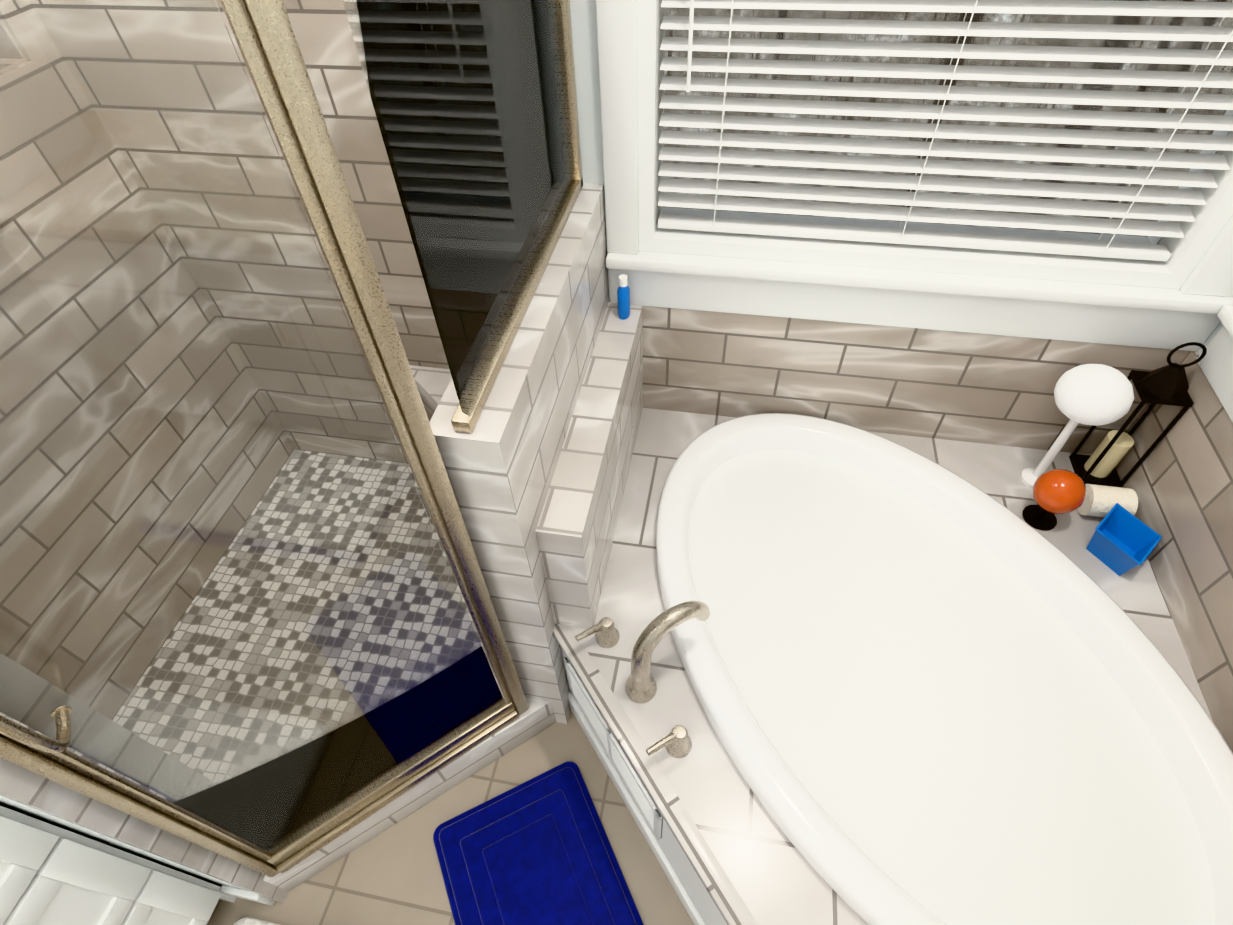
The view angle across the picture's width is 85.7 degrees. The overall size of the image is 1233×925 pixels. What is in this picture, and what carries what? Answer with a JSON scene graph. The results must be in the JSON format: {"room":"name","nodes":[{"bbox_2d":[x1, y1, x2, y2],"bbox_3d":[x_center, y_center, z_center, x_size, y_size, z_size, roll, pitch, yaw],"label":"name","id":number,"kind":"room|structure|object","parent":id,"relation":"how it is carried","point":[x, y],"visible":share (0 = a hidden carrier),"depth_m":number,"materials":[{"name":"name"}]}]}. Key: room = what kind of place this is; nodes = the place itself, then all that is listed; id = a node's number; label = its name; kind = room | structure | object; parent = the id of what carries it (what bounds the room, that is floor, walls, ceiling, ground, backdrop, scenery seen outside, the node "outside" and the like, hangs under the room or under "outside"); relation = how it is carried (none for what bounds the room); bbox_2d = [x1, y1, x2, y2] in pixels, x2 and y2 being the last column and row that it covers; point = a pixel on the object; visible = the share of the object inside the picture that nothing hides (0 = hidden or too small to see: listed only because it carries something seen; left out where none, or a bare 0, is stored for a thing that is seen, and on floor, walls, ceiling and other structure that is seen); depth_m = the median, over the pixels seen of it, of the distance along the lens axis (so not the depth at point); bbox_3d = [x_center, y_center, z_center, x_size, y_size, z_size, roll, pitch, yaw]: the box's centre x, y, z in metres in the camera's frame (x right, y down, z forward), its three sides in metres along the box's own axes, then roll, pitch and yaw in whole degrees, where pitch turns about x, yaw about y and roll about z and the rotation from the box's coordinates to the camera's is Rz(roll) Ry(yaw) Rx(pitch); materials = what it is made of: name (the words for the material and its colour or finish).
{"room":"bathroom","nodes":[
{"label":"bathroom","id":0,"kind":"room"},
{"bbox_2d":[207,711,693,924],"bbox_3d":[-0.287,1.680,1.114,2.940,0.100,4.350,7,50,8],"label":"floor","id":1,"kind":"structure","parent":0,"point":[391,875],"depth_m":1.65,"materials":[{"name":"tile"}]},
{"bbox_2d":[0,806,236,924],"bbox_3d":[-1.269,1.066,0.982,0.604,0.970,0.970,7,50,8],"label":"bathroom vanity","id":2,"kind":"object","parent":1,"relation":"on","point":[50,874],"visible":1,"depth_m":1.17,"materials":[{"name":"white paint"}]},
{"bbox_2d":[0,653,288,902],"bbox_3d":[-1.139,0.594,1.261,0.672,1.162,0.136,7,50,8],"label":"wall","id":3,"kind":"structure","parent":1,"relation":"on","point":[31,794],"depth_m":1.07,"materials":[{"name":"white tile"}]},
{"bbox_2d":[220,885,274,905],"bbox_3d":[-0.876,1.029,1.581,0.099,0.090,0.014,7,50,8],"label":"baseboard","id":4,"kind":"structure","parent":3,"relation":"attached to","point":[240,893],"depth_m":1.55,"materials":[{"name":"white paint"}]},
{"bbox_2d":[233,917,280,924],"bbox_3d":[-0.742,1.399,1.290,0.470,0.032,0.800,7,50,8],"label":"rug","id":5,"kind":"object","parent":1,"relation":"on","point":[247,921],"visible":0.96,"depth_m":1.56,"materials":[{"name":"white fabric"}]},
{"bbox_2d":[112,449,496,779],"bbox_3d":[-0.770,0.484,2.066,1.118,0.070,1.196,7,50,8],"label":"mosaic shower floor","id":6,"kind":"structure","parent":1,"relation":"on","point":[330,506],"depth_m":2.04,"materials":[{"name":"tile"}]},
{"bbox_2d":[263,681,556,890],"bbox_3d":[-0.527,0.802,1.725,0.792,0.150,0.130,-27,53,-19],"label":"shower curb","id":7,"kind":"structure","parent":1,"relation":"on","point":[536,717],"depth_m":1.69,"materials":[{"name":"tile"}]},
{"bbox_2d":[0,0,582,877],"bbox_3d":[-0.777,-0.189,1.208,1.194,1.943,1.300,7,50,8],"label":"shower enclosure","id":8,"kind":"object","parent":7,"relation":"on","point":[474,102],"visible":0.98,"depth_m":0.98,"materials":[{"name":"clear glass"}]},
{"bbox_2d":[430,183,642,723],"bbox_3d":[-0.098,0.049,1.692,0.210,1.162,0.810,7,50,8],"label":"wall","id":9,"kind":"structure","parent":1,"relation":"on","point":[537,461],"depth_m":1.34,"materials":[{"name":"tile"}]},
{"bbox_2d":[617,274,629,319],"bbox_3d":[0.018,-0.414,1.659,0.031,0.112,0.044,7,50,8],"label":"bottle","id":10,"kind":"object","parent":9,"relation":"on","point":[623,294],"visible":0.98,"depth_m":1.64,"materials":[{"name":"blue plastic"}]},
{"bbox_2d":[433,761,643,924],"bbox_3d":[-0.162,1.069,1.553,0.400,0.032,0.620,-21,51,-15],"label":"mat","id":11,"kind":"object","parent":1,"relation":"on","point":[537,850],"visible":1,"depth_m":1.62,"materials":[{"name":"blue fabric"}]},
{"bbox_2d":[553,624,757,924],"bbox_3d":[0.136,0.847,1.438,0.044,0.480,1.009,-26,53,-19],"label":"skirt","id":12,"kind":"object","parent":1,"relation":"on","point":[705,890],"visible":0.94,"depth_m":1.42,"materials":[{"name":"white tile"}]},
{"bbox_2d":[571,408,1214,924],"bbox_3d":[0.548,0.609,1.628,1.388,0.480,1.488,7,50,8],"label":"tub deck","id":13,"kind":"object","parent":1,"relation":"on","point":[949,720],"visible":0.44,"depth_m":1.42,"materials":[{"name":"white tile"}]},
{"bbox_2d":[575,601,709,757],"bbox_3d":[0.033,0.411,1.332,0.281,0.258,0.290,7,50,8],"label":"tub faucet","id":14,"kind":"object","parent":13,"relation":"on","point":[641,687],"visible":1,"depth_m":1.31,"materials":[{"name":"silver metal"}]},
{"bbox_2d":[656,413,1232,924],"bbox_3d":[0.644,0.519,1.599,1.179,0.435,1.320,7,50,8],"label":"bathtub","id":15,"kind":"object","parent":13,"relation":"in","point":[1162,699],"visible":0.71,"depth_m":1.42,"materials":[{"name":"white ceramic"}]},
{"bbox_2d":[1022,469,1085,530],"bbox_3d":[1.074,0.088,1.632,0.110,0.163,0.108,7,50,8],"label":"candle holder","id":16,"kind":"object","parent":13,"relation":"on","point":[1058,491],"visible":1,"depth_m":1.59,"materials":[{"name":"orange glass"}]},
{"bbox_2d":[1020,364,1133,488],"bbox_3d":[1.109,-0.077,1.633,0.156,0.376,0.154,7,50,8],"label":"candle holder","id":17,"kind":"object","parent":13,"relation":"on","point":[1094,394],"visible":0.81,"depth_m":1.50,"materials":[{"name":"white ceramic"}]},
{"bbox_2d":[1077,484,1137,517],"bbox_3d":[1.231,0.099,1.671,0.100,0.079,0.080,7,50,8],"label":"rolled towel","id":18,"kind":"object","parent":13,"relation":"on","point":[1100,500],"visible":0.69,"depth_m":1.64,"materials":[{"name":"white fabric"}]},
{"bbox_2d":[1086,503,1161,575],"bbox_3d":[1.203,0.191,1.591,0.144,0.080,0.180,7,50,8],"label":"basket","id":19,"kind":"object","parent":13,"relation":"on","point":[1122,540],"visible":0.98,"depth_m":1.59,"materials":[{"name":"blue plastic"}]},
{"bbox_2d":[1069,342,1206,487],"bbox_3d":[1.274,-0.117,1.619,0.115,0.440,0.115,7,50,8],"label":"candle lantern","id":20,"kind":"object","parent":13,"relation":"on","point":[1167,385],"visible":0.94,"depth_m":1.61,"materials":[{"name":"black metal"}]},
{"bbox_2d":[570,0,1232,299],"bbox_3d":[0.045,-0.860,1.345,2.640,2.870,0.150,7,50,8],"label":"wall","id":21,"kind":"structure","parent":0,"point":[584,35],"depth_m":1.38,"materials":[{"name":"white paint"}]},
{"bbox_2d":[596,0,1232,421],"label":"window","id":22,"kind":"structure","parent":21,"relation":"in","point":[1048,308],"depth_m":1.52,"materials":[{"name":"white paint"}]},
{"bbox_2d":[658,0,1232,260],"bbox_3d":[0.630,-0.856,1.127,1.116,1.061,0.064,7,50,8],"label":"window blinds","id":23,"kind":"object","parent":22,"relation":"attached to","point":[691,22],"visible":0.92,"depth_m":1.34,"materials":[{"name":"white plastic"}]},
{"bbox_2d":[643,306,1186,454],"bbox_3d":[0.694,-0.218,1.779,1.260,0.370,0.011,7,50,8],"label":"wall tile","id":24,"kind":"structure","parent":21,"relation":"attached to","point":[965,386],"depth_m":1.77,"materials":[{"name":"tile"}]},
{"bbox_2d":[1197,322,1223,355],"bbox_3d":[1.050,0.809,-0.155,0.150,2.870,4.200,7,50,8],"label":"wall","id":25,"kind":"structure","parent":0,"point":[1218,328],"depth_m":1.50,"materials":[{"name":"white paint"}]},
{"bbox_2d":[1115,351,1232,751],"bbox_3d":[1.221,0.372,1.242,0.011,0.370,1.389,7,50,8],"label":"wall tile","id":26,"kind":"structure","parent":25,"relation":"attached to","point":[1183,488],"depth_m":1.47,"materials":[{"name":"tile"}]},
{"bbox_3d":[-1.706,0.543,0.195,0.150,2.870,4.350,7,50,8],"label":"wall","id":27,"kind":"structure","parent":0,"visible":0},
{"bbox_2d":[0,0,451,719],"bbox_3d":[-0.876,-0.169,1.199,1.230,2.240,1.400,7,50,8],"label":"shower wall tile","id":28,"kind":"structure","parent":27,"relation":"attached to","point":[326,40],"depth_m":1.69,"materials":[{"name":"tile"}]},
{"label":"outside","id":29,"kind":"structure","parent":0,"visible":0},
{"bbox_2d":[662,0,1232,236],"bbox_3d":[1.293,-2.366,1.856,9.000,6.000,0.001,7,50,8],"label":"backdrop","id":30,"kind":"structure","parent":29,"point":[936,16],"depth_m":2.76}
]}

